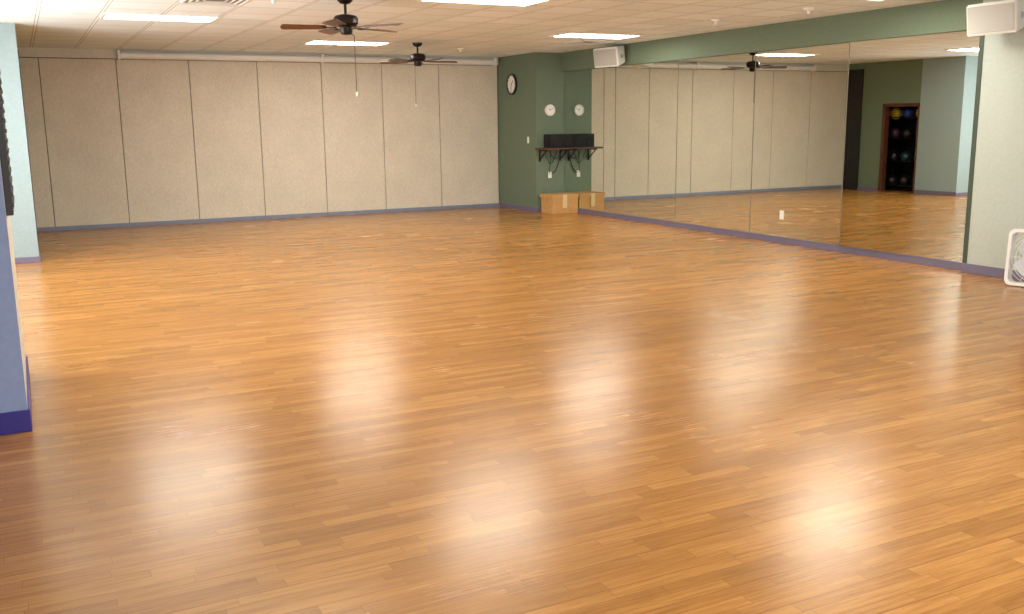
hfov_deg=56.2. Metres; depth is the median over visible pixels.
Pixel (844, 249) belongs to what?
baseboard
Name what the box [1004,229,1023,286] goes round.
box fan
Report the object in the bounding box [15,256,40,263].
baseboard
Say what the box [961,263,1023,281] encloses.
baseboard
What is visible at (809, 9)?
sprinkler
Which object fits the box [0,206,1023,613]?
floor
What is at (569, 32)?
frame
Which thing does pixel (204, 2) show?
ceiling vent
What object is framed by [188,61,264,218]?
panel
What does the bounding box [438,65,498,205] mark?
panel
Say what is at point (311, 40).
frame
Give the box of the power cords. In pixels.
[545,150,562,172]
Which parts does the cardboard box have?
lid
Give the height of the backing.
2.660 m
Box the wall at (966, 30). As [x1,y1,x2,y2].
[567,30,966,71]
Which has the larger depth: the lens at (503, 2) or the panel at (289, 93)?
the panel at (289, 93)
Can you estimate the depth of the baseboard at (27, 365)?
5.65 m
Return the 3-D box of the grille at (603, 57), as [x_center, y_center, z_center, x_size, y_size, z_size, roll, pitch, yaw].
[1.470,-3.935,15.122,0.010,0.250,0.510,-18,19,-34]
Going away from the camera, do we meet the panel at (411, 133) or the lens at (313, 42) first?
the lens at (313, 42)
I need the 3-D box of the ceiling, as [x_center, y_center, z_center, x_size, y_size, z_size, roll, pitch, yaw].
[0.093,-2.750,7.678,10.500,0.100,19.670,-6,12,-26]
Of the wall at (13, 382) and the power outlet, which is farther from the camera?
the power outlet
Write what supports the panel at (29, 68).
attached to the backing
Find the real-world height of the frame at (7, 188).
0.830 m
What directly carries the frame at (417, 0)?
attached to the ceiling
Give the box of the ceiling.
[0,0,940,57]
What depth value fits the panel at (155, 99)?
15.59 m
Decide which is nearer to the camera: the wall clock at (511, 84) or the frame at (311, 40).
the frame at (311, 40)
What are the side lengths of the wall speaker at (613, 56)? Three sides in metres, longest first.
0.551 x 0.324 x 0.298 m
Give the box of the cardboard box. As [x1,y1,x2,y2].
[540,192,578,213]
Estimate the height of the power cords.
0.430 m
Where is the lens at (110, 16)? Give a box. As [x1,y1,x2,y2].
[104,14,214,21]
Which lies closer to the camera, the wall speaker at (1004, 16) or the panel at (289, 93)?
the wall speaker at (1004, 16)
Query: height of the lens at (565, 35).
0.008 m
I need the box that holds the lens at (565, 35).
[554,34,633,38]
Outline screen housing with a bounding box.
[116,50,496,65]
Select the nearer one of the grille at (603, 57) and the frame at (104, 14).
the frame at (104, 14)
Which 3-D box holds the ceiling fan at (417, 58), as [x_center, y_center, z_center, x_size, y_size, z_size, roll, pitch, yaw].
[-1.394,-3.529,14.574,1.179,0.948,1.185,-6,12,-26]
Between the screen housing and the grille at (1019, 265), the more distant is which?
the screen housing
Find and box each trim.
[17,47,497,64]
[962,35,984,262]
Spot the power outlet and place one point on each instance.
(781, 214)
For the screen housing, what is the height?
0.140 m
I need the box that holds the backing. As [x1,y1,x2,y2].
[19,57,498,226]
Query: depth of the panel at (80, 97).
15.10 m
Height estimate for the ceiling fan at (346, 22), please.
0.928 m
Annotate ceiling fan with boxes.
[280,0,403,95]
[380,42,457,106]
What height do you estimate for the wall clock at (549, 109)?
0.200 m
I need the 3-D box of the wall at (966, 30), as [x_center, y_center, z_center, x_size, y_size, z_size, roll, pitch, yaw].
[2.608,-2.579,14.278,0.200,2.794,10.040,-6,12,-26]
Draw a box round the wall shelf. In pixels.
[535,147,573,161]
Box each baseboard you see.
[0,409,31,434]
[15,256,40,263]
[26,356,31,420]
[37,203,499,231]
[499,202,536,211]
[578,208,961,269]
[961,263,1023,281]
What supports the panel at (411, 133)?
attached to the backing
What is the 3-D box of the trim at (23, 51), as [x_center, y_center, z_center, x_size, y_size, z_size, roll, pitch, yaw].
[-3.892,-4.241,16.282,8.110,0.139,0.090,-6,12,-26]
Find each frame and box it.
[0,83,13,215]
[100,12,220,22]
[302,40,392,45]
[417,0,550,6]
[549,32,643,38]
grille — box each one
[594,48,616,66]
[1008,236,1023,282]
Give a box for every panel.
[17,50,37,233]
[19,58,54,227]
[38,58,128,226]
[116,59,198,222]
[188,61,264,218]
[256,62,326,214]
[320,63,385,211]
[381,64,441,208]
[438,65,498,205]
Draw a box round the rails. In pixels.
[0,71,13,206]
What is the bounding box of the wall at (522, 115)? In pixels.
[497,52,564,207]
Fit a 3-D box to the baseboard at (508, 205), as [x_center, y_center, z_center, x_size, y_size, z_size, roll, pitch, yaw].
[0.101,-1.869,17.903,0.012,0.085,1.497,-6,12,-26]
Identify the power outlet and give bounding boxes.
[779,210,783,219]
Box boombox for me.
[544,134,572,147]
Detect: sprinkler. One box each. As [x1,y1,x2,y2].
[711,19,720,24]
[803,7,813,13]
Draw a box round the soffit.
[561,0,982,71]
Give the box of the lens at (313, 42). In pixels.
[306,41,386,45]
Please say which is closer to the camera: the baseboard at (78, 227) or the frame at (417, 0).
the frame at (417, 0)
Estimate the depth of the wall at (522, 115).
17.30 m
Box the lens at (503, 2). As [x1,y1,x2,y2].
[423,0,544,5]
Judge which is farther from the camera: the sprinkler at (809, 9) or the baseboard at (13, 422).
the sprinkler at (809, 9)
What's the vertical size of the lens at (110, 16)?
0.008 m
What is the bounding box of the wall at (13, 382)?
[0,164,27,412]
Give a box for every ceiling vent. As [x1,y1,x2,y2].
[180,0,250,5]
[563,40,614,44]
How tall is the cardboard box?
0.335 m
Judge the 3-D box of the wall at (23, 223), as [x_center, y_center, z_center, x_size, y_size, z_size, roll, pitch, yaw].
[-7.253,-2.170,12.762,1.400,2.794,3.890,-6,12,-26]
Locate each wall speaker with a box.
[593,45,624,67]
[967,0,1023,36]
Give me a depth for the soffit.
11.78 m
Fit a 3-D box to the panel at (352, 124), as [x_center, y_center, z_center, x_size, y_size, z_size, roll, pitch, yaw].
[-2.811,-2.990,17.077,1.090,2.625,0.037,-6,12,-26]
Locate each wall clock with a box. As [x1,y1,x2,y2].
[506,74,516,94]
[545,104,554,115]
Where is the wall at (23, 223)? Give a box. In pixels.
[0,23,38,257]
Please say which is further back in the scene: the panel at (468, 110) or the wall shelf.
the panel at (468, 110)
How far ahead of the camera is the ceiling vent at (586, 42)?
14.69 m

